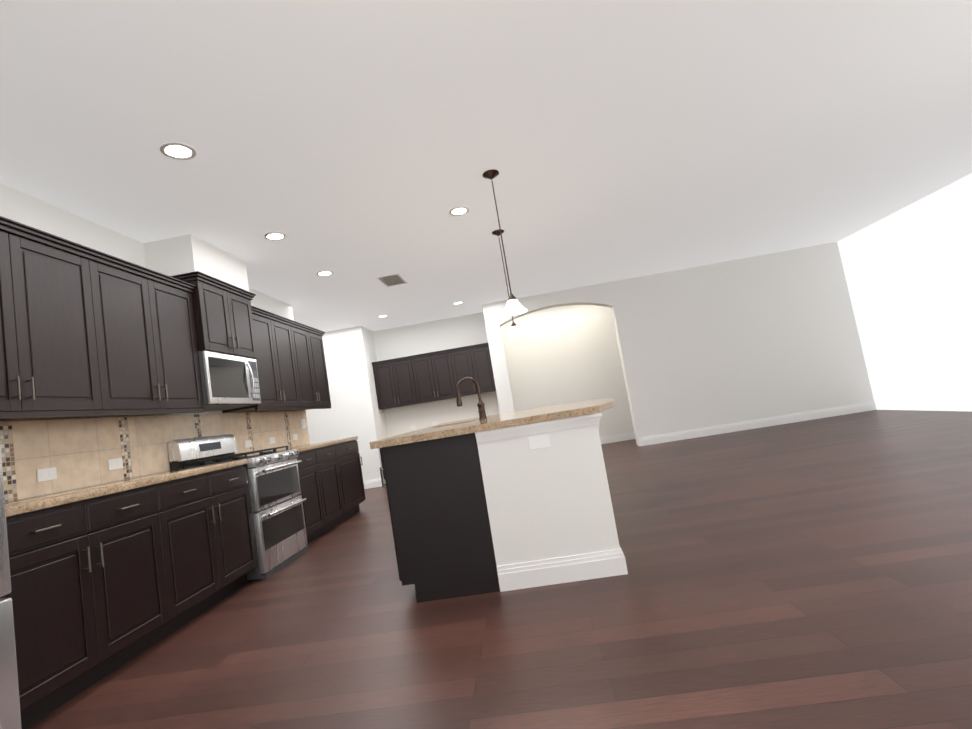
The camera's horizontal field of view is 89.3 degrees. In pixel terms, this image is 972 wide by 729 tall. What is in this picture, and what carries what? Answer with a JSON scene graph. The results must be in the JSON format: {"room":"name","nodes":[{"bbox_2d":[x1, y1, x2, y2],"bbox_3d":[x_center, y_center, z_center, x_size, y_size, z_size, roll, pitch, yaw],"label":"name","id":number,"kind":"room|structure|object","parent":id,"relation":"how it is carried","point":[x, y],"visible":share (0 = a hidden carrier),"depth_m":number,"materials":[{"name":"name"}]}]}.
{"room":"kitchen","nodes":[
{"label":"kitchen","id":0,"kind":"room"},
{"bbox_2d":[0,183,873,502],"bbox_3d":[0.623,-0.091,4.345,10.150,2.740,10.300,-10,-5,4],"label":"wall","id":1,"kind":"structure","parent":0,"point":[724,343],"depth_m":8.03,"materials":[{"name":"white paint"}]},
{"bbox_2d":[0,220,115,420],"bbox_3d":[-2.527,-0.201,2.502,0.348,0.940,0.987,-10,-5,4],"label":"upper cabinet","id":2,"kind":"object","parent":1,"relation":"attached to","point":[86,332],"depth_m":2.65,"materials":[{"name":"brown wood"}]},
{"bbox_2d":[80,256,203,417],"bbox_3d":[-2.461,-0.134,3.369,0.348,0.940,0.984,-10,-5,4],"label":"upper cabinet","id":3,"kind":"object","parent":1,"relation":"attached to","point":[153,346],"depth_m":3.35,"materials":[{"name":"brown wood"}]},
{"bbox_2d":[0,410,309,502],"bbox_3d":[-2.456,0.635,4.135,0.010,0.430,4.395,-10,-5,4],"label":"backsplash","id":4,"kind":"structure","parent":1,"relation":"attached to","point":[78,453],"depth_m":3.28,"materials":[{"name":"tile"}]},
{"bbox_2d":[37,467,56,481],"bbox_3d":[-2.530,0.633,2.836,0.006,0.072,0.116,-10,-5,4],"label":"outlet","id":5,"kind":"object","parent":4,"relation":"attached to","point":[45,474],"depth_m":2.83,"materials":[{"name":"white plastic"}]},
{"bbox_2d":[108,458,122,469],"bbox_3d":[-2.494,0.670,3.313,0.006,0.072,0.116,-10,-5,4],"label":"outlet","id":6,"kind":"object","parent":4,"relation":"attached to","point":[117,463],"depth_m":3.31,"materials":[{"name":"white plastic"}]},
{"bbox_2d":[245,440,251,447],"bbox_3d":[-2.373,0.794,4.914,0.006,0.072,0.116,-10,-5,4],"label":"outlet","id":7,"kind":"object","parent":4,"relation":"attached to","point":[248,443],"depth_m":4.91,"materials":[{"name":"white plastic"}]},
{"bbox_2d":[269,437,274,443],"bbox_3d":[-2.338,0.830,5.381,0.006,0.072,0.116,-10,-5,4],"label":"outlet","id":8,"kind":"object","parent":4,"relation":"attached to","point":[272,439],"depth_m":5.37,"materials":[{"name":"white plastic"}]},
{"bbox_2d":[301,419,305,428],"bbox_3d":[-2.301,0.745,6.200,0.008,0.120,0.120,-10,-5,4],"label":"outlet","id":9,"kind":"object","parent":4,"relation":"attached to","point":[303,424],"depth_m":6.19,"materials":[{"name":"white plastic"}]},
{"bbox_2d":[176,276,259,359],"bbox_3d":[-2.412,-0.342,4.265,0.404,0.588,0.764,-10,-5,4],"label":"upper cabinet","id":10,"kind":"object","parent":1,"relation":"attached to","point":[225,317],"depth_m":4.16,"materials":[{"name":"brown wood"}]},
{"bbox_2d":[198,351,260,410],"bbox_3d":[-2.308,0.157,4.214,0.448,0.426,0.748,-10,-5,4],"label":"microwave","id":11,"kind":"object","parent":10,"relation":"attached to","point":[229,381],"visible":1,"depth_m":4.11,"materials":[{"name":"grey metal"}]},
{"bbox_2d":[222,312,303,412],"bbox_3d":[-2.332,0.000,5.092,0.348,0.940,0.937,-10,-5,4],"label":"upper cabinet","id":12,"kind":"object","parent":1,"relation":"attached to","point":[278,366],"depth_m":5.08,"materials":[{"name":"brown wood"}]},
{"bbox_2d":[288,324,330,410],"bbox_3d":[-2.270,0.063,5.910,0.348,0.940,0.936,-10,-5,4],"label":"upper cabinet","id":13,"kind":"object","parent":1,"relation":"attached to","point":[313,372],"depth_m":5.93,"materials":[{"name":"brown wood"}]},
{"bbox_2d":[363,478,381,488],"bbox_3d":[-2.726,2.133,8.269,2.040,0.132,0.016,-10,-5,4],"label":"baseboard","id":14,"kind":"structure","parent":1,"relation":"attached to","point":[374,483],"depth_m":8.21,"materials":[{"name":"white wood"}]},
{"bbox_2d":[372,359,415,409],"bbox_3d":[-1.568,0.349,8.834,0.754,0.810,0.349,-10,-5,4],"label":"upper cabinet","id":15,"kind":"object","parent":1,"relation":"attached to","point":[393,385],"depth_m":8.67,"materials":[{"name":"brown wood"}]},
{"bbox_2d":[408,351,451,402],"bbox_3d":[-0.902,0.236,8.793,0.806,0.810,0.349,-10,-5,4],"label":"upper cabinet","id":16,"kind":"object","parent":1,"relation":"attached to","point":[420,378],"depth_m":8.63,"materials":[{"name":"brown wood"}]},
{"bbox_2d":[448,343,495,397],"bbox_3d":[-0.236,0.124,8.751,0.754,0.810,0.349,-10,-5,4],"label":"upper cabinet","id":17,"kind":"object","parent":1,"relation":"attached to","point":[473,362],"depth_m":8.58,"materials":[{"name":"brown wood"}]},
{"bbox_2d":[600,432,635,443],"bbox_3d":[3.385,1.211,9.087,5.725,0.132,0.016,-10,-5,4],"label":"baseboard","id":18,"kind":"structure","parent":1,"relation":"attached to","point":[626,436],"depth_m":9.14,"materials":[{"name":"white wood"}]},
{"bbox_2d":[638,401,876,445],"bbox_3d":[4.292,0.950,7.832,3.700,0.132,0.016,-10,-5,4],"label":"baseboard","id":19,"kind":"structure","parent":1,"relation":"attached to","point":[758,423],"depth_m":7.82,"materials":[{"name":"white wood"}]},
{"bbox_2d":[0,0,971,331],"bbox_3d":[0.331,-1.449,4.552,10.300,0.060,10.700,-10,-5,4],"label":"ceiling","id":20,"kind":"structure","parent":0,"point":[358,148],"depth_m":3.15,"materials":[{"name":"grey paint"}]},
{"bbox_2d":[160,142,195,159],"bbox_3d":[-1.771,-1.226,2.833,0.180,0.007,0.180,-10,-5,4],"label":"recessed light","id":21,"kind":"object","parent":20,"relation":"in","point":[178,151],"visible":1,"depth_m":2.83,"materials":[{"name":"white"}]},
{"bbox_2d":[264,232,285,239],"bbox_3d":[-1.805,-1.097,4.213,0.180,0.007,0.180,-10,-5,4],"label":"recessed light","id":22,"kind":"object","parent":20,"relation":"in","point":[274,236],"visible":1,"depth_m":4.21,"materials":[{"name":"white"}]},
{"bbox_2d":[316,271,332,275],"bbox_3d":[-1.766,-0.998,5.389,0.180,0.007,0.180,-10,-5,4],"label":"recessed light","id":23,"kind":"object","parent":20,"relation":"in","point":[324,273],"visible":1,"depth_m":5.39,"materials":[{"name":"white"}]},
{"bbox_2d":[377,274,406,286],"bbox_3d":[-1.152,-1.036,6.065,0.260,0.009,0.450,-10,-5,4],"label":"ceiling vent","id":24,"kind":"object","parent":20,"relation":"in","point":[392,280],"visible":0.96,"depth_m":6.06,"materials":[{"name":"brown"}]},
{"bbox_2d":[449,207,468,215],"bbox_3d":[-0.235,-1.343,4.315,0.180,0.007,0.180,-10,-5,4],"label":"recessed light","id":25,"kind":"object","parent":20,"relation":"in","point":[457,211],"visible":1,"depth_m":4.31,"materials":[{"name":"white"}]},
{"bbox_2d":[483,169,527,315],"bbox_3d":[0.122,-0.913,3.671,0.202,1.081,0.202,-10,-5,4],"label":"pendant light","id":26,"kind":"object","parent":20,"relation":"hanging from","point":[514,306],"visible":1,"depth_m":3.66,"materials":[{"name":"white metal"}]},
{"bbox_2d":[492,229,524,337],"bbox_3d":[0.207,-0.813,4.935,0.202,1.081,0.202,-10,-5,4],"label":"pendant light","id":27,"kind":"object","parent":20,"relation":"hanging from","point":[515,331],"visible":0.98,"depth_m":4.92,"materials":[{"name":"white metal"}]},
{"bbox_2d":[26,410,971,728],"bbox_3d":[0.779,1.304,4.305,10.300,0.060,10.700,-10,-5,4],"label":"floor","id":28,"kind":"structure","parent":0,"point":[812,574],"depth_m":2.22,"materials":[{"name":"brown wood"}]},
{"bbox_2d":[0,441,21,728],"bbox_3d":[-2.184,0.587,1.423,0.858,1.790,0.915,-10,-5,4],"label":"fridge","id":29,"kind":"object","parent":28,"relation":"on","point":[10,716],"visible":1,"depth_m":1.79,"materials":[{"name":"grey metal"}]},
{"bbox_2d":[0,480,183,728],"bbox_3d":[-2.166,1.136,2.386,0.629,0.876,0.957,-10,-5,4],"label":"base cabinet","id":30,"kind":"object","parent":28,"relation":"on","point":[108,578],"depth_m":2.31,"materials":[{"name":"brown wood"}]},
{"bbox_2d":[5,460,246,511],"bbox_3d":[-2.202,0.718,2.856,0.638,0.040,1.846,-10,-5,4],"label":"countertop","id":31,"kind":"structure","parent":30,"relation":"on","point":[34,502],"depth_m":2.60,"materials":[{"name":"beige stone"}]},
{"bbox_2d":[168,464,257,624],"bbox_3d":[-2.102,1.202,3.238,0.629,0.876,0.984,-10,-5,4],"label":"base cabinet","id":32,"kind":"object","parent":28,"relation":"on","point":[213,536],"depth_m":3.22,"materials":[{"name":"brown wood"}]},
{"bbox_2d":[168,434,308,580],"bbox_3d":[-2.001,1.126,4.118,0.719,1.148,0.748,-10,-5,4],"label":"range","id":33,"kind":"object","parent":28,"relation":"on","point":[276,501],"visible":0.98,"depth_m":3.98,"materials":[{"name":"grey metal"}]},
{"bbox_2d":[296,448,330,542],"bbox_3d":[-1.987,1.320,4.758,0.629,0.876,0.525,-10,-5,4],"label":"base cabinet","id":34,"kind":"object","parent":28,"relation":"on","point":[311,476],"depth_m":4.79,"materials":[{"name":"brown wood"}]},
{"bbox_2d":[241,436,357,459],"bbox_3d":[-2.010,0.916,5.405,0.638,0.040,1.770,-10,-5,4],"label":"countertop","id":35,"kind":"structure","parent":34,"relation":"on","point":[299,448],"depth_m":5.23,"materials":[{"name":"beige stone"}]},
{"bbox_2d":[320,444,347,527],"bbox_3d":[-1.952,1.356,5.221,0.629,0.876,0.633,-10,-5,4],"label":"base cabinet","id":36,"kind":"object","parent":28,"relation":"on","point":[329,453],"depth_m":5.31,"materials":[{"name":"brown wood"}]},
{"bbox_2d":[340,440,365,516],"bbox_3d":[-1.906,1.403,5.834,0.629,0.876,0.826,-10,-5,4],"label":"base cabinet","id":37,"kind":"object","parent":28,"relation":"on","point":[350,463],"depth_m":5.89,"materials":[{"name":"brown wood"}]},
{"bbox_2d":[380,447,384,478],"bbox_3d":[-0.698,1.547,8.523,2.109,0.680,0.652,-10,-5,4],"label":"base cabinet","id":38,"kind":"object","parent":28,"relation":"on","point":[382,461],"visible":0.04,"depth_m":8.30,"materials":[{"name":"brown wood"}]},
{"bbox_2d":[370,413,627,602],"bbox_3d":[0.167,0.908,4.076,1.302,0.874,2.748,-10,-5,4],"label":"kitchen island","id":39,"kind":"object","parent":28,"relation":"on","point":[482,503],"depth_m":2.73,"materials":[{"name":"white paint"}]},
{"bbox_2d":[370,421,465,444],"bbox_3d":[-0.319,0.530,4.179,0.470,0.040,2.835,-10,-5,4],"label":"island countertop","id":40,"kind":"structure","parent":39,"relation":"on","point":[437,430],"depth_m":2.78,"materials":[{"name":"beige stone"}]},
{"bbox_2d":[450,398,615,436],"bbox_3d":[0.493,0.393,4.124,1.182,0.040,2.844,-10,-5,4],"label":"island countertop","id":41,"kind":"structure","parent":39,"relation":"on","point":[580,408],"depth_m":2.75,"materials":[{"name":"beige stone"}]},
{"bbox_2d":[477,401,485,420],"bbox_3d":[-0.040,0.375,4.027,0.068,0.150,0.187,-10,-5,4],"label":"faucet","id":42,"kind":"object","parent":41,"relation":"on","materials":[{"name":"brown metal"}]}
]}

